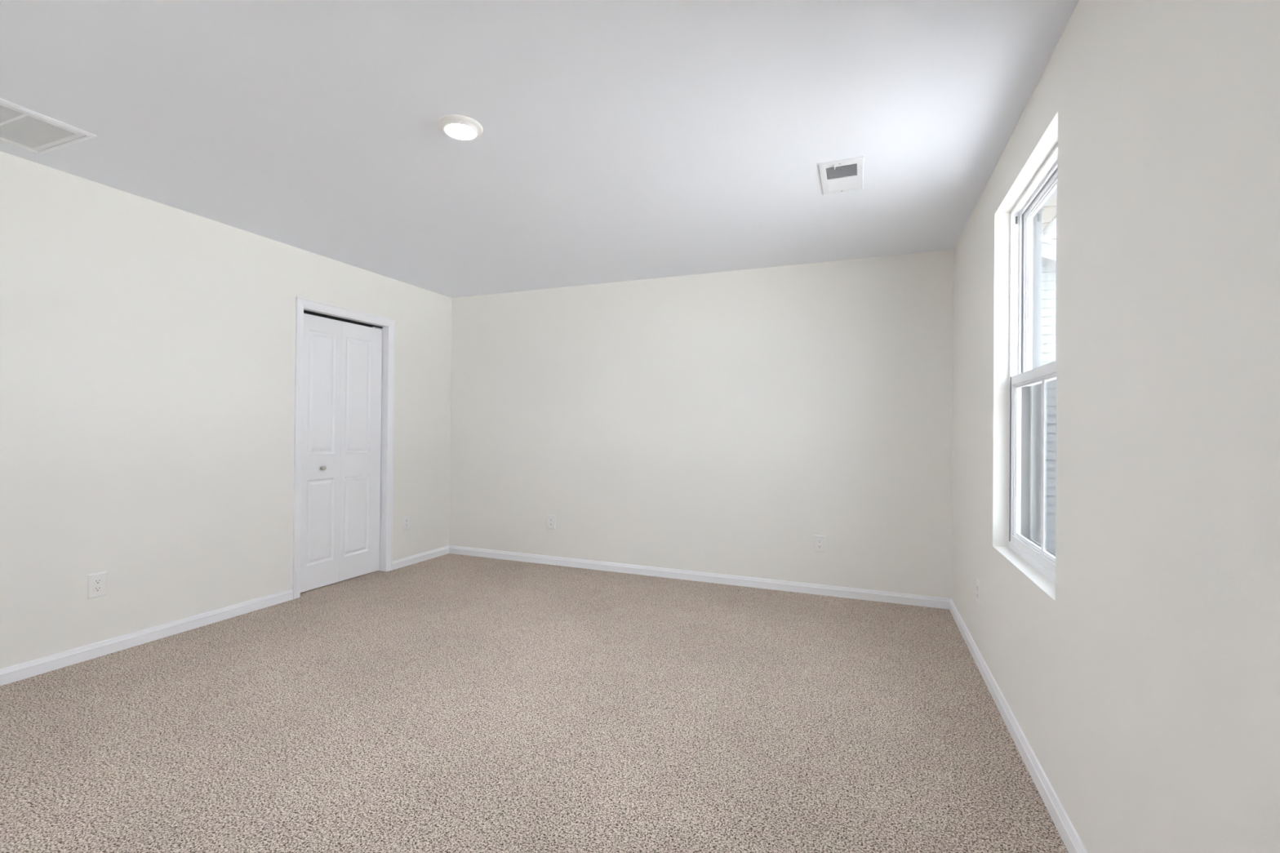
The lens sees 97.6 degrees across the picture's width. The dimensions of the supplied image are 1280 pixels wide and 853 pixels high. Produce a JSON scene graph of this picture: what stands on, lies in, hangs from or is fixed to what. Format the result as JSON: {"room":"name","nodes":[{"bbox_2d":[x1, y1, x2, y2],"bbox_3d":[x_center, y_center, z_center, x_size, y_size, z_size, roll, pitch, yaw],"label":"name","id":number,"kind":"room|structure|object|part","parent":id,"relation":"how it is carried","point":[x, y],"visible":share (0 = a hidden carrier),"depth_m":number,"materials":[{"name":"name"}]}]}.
{"room":"empty bedroom","nodes":[
{"label":"empty bedroom","id":0,"kind":"room"},
{"bbox_2d":[0,151,451,669],"bbox_3d":[-2.811,-0.033,3.002,0.120,2.440,5.351,0,0,22],"label":"wall","id":1,"kind":"structure","parent":0,"point":[148,347],"depth_m":3.10,"materials":[{"name":"white paint"}]},
{"bbox_2d":[86,571,106,599],"bbox_3d":[-2.795,0.818,2.884,0.009,0.124,0.079,0,0,22],"label":"wall outlet","id":2,"kind":"object","parent":1,"relation":"attached to","point":[97,582],"visible":1,"depth_m":2.88,"materials":[{"name":"white plastic"}]},
{"bbox_2d":[93,586,102,592],"bbox_3d":[-2.793,0.838,2.883,0.003,0.028,0.034,0,0,22],"label":"receptacle","id":3,"kind":"object","parent":2,"relation":"attached to","point":[95,588],"depth_m":2.88,"materials":[{"name":"grey plastic"}]},
{"bbox_2d":[93,578,102,584],"bbox_3d":[-2.793,0.798,2.883,0.003,0.028,0.034,0,0,22],"label":"receptacle","id":4,"kind":"object","parent":2,"relation":"attached to","point":[95,581],"depth_m":2.88,"materials":[{"name":"grey plastic"}]},
{"bbox_2d":[0,588,293,685],"bbox_3d":[-3.042,1.145,2.257,0.016,0.073,3.474,0,0,22],"label":"baseboard","id":5,"kind":"structure","parent":1,"relation":"attached to","point":[24,670],"depth_m":3.02,"materials":[{"name":"white wood"}]},
{"bbox_2d":[292,296,395,599],"bbox_3d":[-2.286,0.150,4.307,0.137,2.098,0.875,0,0,22],"label":"door","id":6,"kind":"structure","parent":1,"relation":"in","point":[343,484],"depth_m":4.30,"materials":[{"name":"white wood"}]},
{"bbox_3d":[-2.345,0.306,4.143,0.030,0.036,0.036,0,0,22],"label":"knob","id":7,"kind":"part","parent":6,"relation":"part of","materials":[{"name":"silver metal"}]},
{"bbox_2d":[402,515,409,530],"bbox_3d":[-2.019,0.835,4.842,0.009,0.124,0.079,0,0,22],"label":"wall outlet","id":8,"kind":"object","parent":1,"relation":"attached to","point":[406,519],"visible":1,"depth_m":4.83,"materials":[{"name":"white plastic"}]},
{"bbox_2d":[392,545,448,569],"bbox_3d":[-1.948,1.169,5.018,0.016,0.073,0.708,0,0,22],"label":"baseboard","id":9,"kind":"structure","parent":1,"relation":"attached to","point":[413,559],"depth_m":4.98,"materials":[{"name":"white wood"}]},
{"bbox_2d":[303,312,377,328],"bbox_3d":[-2.693,-0.024,4.455,0.730,2.440,1.900,0,0,22],"label":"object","id":10,"kind":"structure","parent":0,"point":[304,313],"depth_m":5.04,"materials":[{"name":"grey paint"}]},
{"bbox_2d":[0,553,1068,852],"bbox_3d":[-1.117,1.260,2.320,5.251,0.120,5.351,0,0,22],"label":"floor","id":11,"kind":"structure","parent":0,"point":[449,703],"depth_m":2.23,"materials":[{"name":"beige carpet"}]},
{"bbox_2d":[0,0,1079,297],"bbox_3d":[-1.093,-1.340,2.333,5.251,0.200,5.351,0,0,22],"label":"ceiling","id":12,"kind":"structure","parent":0,"point":[620,140],"depth_m":2.24,"materials":[{"name":"white paint"}]},
{"bbox_2d":[0,97,96,154],"bbox_3d":[-2.645,-1.326,2.225,0.444,0.162,0.566,0,0,22],"label":"ceiling vent","id":13,"kind":"object","parent":12,"relation":"in","point":[23,127],"visible":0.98,"depth_m":2.36,"materials":[{"name":"white metal"}]},
{"bbox_2d":[437,114,483,139],"bbox_3d":[-0.739,-1.224,2.306,0.177,0.026,0.177,0,0,22],"label":"recessed light","id":14,"kind":"object","parent":12,"relation":"in","point":[455,126],"visible":1,"depth_m":2.27,"materials":[{"name":"white plastic"}]},
{"bbox_2d":[444,124,475,139],"bbox_3d":[-0.739,-1.213,2.306,0.121,0.005,0.121,0,0,22],"label":"diffuser","id":15,"kind":"object","parent":14,"relation":"attached to","point":[460,131],"depth_m":2.30,"materials":[{"name":"white plastic"}]},
{"bbox_2d":[817,155,863,195],"bbox_3d":[0.984,-1.287,2.730,0.200,0.168,0.360,0,0,22],"label":"ceiling vent","id":16,"kind":"object","parent":12,"relation":"in","point":[844,175],"visible":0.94,"depth_m":2.72,"materials":[{"name":"white metal"}]},
{"bbox_2d":[448,249,953,598],"bbox_3d":[0.174,0.003,4.632,4.231,2.440,0.120,0,0,22],"label":"wall","id":17,"kind":"structure","parent":0,"point":[723,423],"depth_m":4.38,"materials":[{"name":"white paint"}]},
{"bbox_2d":[547,514,555,528],"bbox_3d":[-0.782,0.842,4.935,0.079,0.124,0.009,0,0,22],"label":"wall outlet","id":18,"kind":"object","parent":17,"relation":"attached to","point":[551,518],"visible":1,"depth_m":4.93,"materials":[{"name":"white plastic"}]},
{"bbox_2d":[448,545,950,609],"bbox_3d":[0.139,1.186,4.563,4.231,0.073,0.016,0,0,22],"label":"baseboard","id":19,"kind":"structure","parent":17,"relation":"attached to","point":[775,584],"depth_m":4.37,"materials":[{"name":"white wood"}]},
{"bbox_2d":[813,534,825,552],"bbox_3d":[1.317,0.860,4.103,0.079,0.124,0.009,0,0,22],"label":"wall outlet","id":20,"kind":"object","parent":17,"relation":"attached to","point":[819,540],"visible":1,"depth_m":4.10,"materials":[{"name":"white plastic"}]},
{"bbox_2d":[951,0,1279,852],"bbox_3d":[1.257,-0.003,1.390,0.170,2.440,5.351,0,0,22],"label":"wall","id":21,"kind":"structure","parent":0,"point":[1143,683],"depth_m":1.21,"materials":[{"name":"white paint"}]},
{"bbox_2d":[976,578,980,606],"bbox_3d":[1.756,0.860,2.908,0.009,0.124,0.079,0,0,22],"label":"wall outlet","id":22,"kind":"object","parent":21,"relation":"attached to","point":[978,582],"visible":1,"depth_m":2.89,"materials":[{"name":"white plastic"}]},
{"bbox_2d":[949,598,1087,852],"bbox_3d":[1.169,1.180,1.442,0.016,0.073,5.061,0,0,22],"label":"baseboard","id":23,"kind":"structure","parent":21,"relation":"attached to","point":[1068,835],"depth_m":2.02,"materials":[{"name":"white wood"}]},
{"bbox_2d":[1008,142,1057,584],"bbox_3d":[1.598,-0.220,2.148,0.120,1.551,0.907,0,0,22],"label":"window","id":24,"kind":"structure","parent":21,"relation":"in","point":[1026,373],"depth_m":2.54,"materials":[{"name":"white plastic"}]},
{"bbox_3d":[1.603,-0.220,2.146,0.040,1.551,0.907,0,0,22],"label":"exterior frame","id":25,"kind":"part","parent":24,"relation":"part of","materials":[{"name":"white plastic"}]},
{"bbox_3d":[1.556,0.147,2.161,0.030,0.756,0.867,0,0,22],"label":"sash","id":26,"kind":"part","parent":24,"relation":"part of","materials":[{"name":"white plastic"}]},
{"bbox_3d":[1.603,-0.583,2.149,0.030,0.794,0.875,0,0,22],"label":"sash","id":27,"kind":"part","parent":24,"relation":"part of","materials":[{"name":"white plastic"}]},
{"bbox_3d":[1.638,-0.220,2.132,0.034,1.550,0.906,0,0,22],"label":"casing","id":28,"kind":"part","parent":24,"relation":"part of","materials":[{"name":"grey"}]},
{"label":"outside","id":29,"kind":"structure","parent":0,"visible":0},
{"bbox_3d":[5.396,1.815,3.225,75.000,0.100,70.000,0,0,22],"label":"ground","id":30,"kind":"structure","parent":29,"visible":0},
{"bbox_2d":[1040,222,1056,553],"bbox_3d":[6.372,-2.005,7.518,4.800,7.600,4.360,0,0,22],"label":"house wing","id":31,"kind":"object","parent":30,"relation":"on","point":[1049,239],"visible":0.01,"depth_m":6.25,"materials":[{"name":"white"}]},
{"bbox_2d":[1041,193,1056,237],"bbox_3d":[1.896,-1.365,2.246,0.368,0.175,9.050,0,0,22],"label":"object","id":32,"kind":"structure","parent":31,"relation":"attached to","point":[1049,211],"depth_m":3.40,"materials":[{"name":"grey plastic"}]}
]}

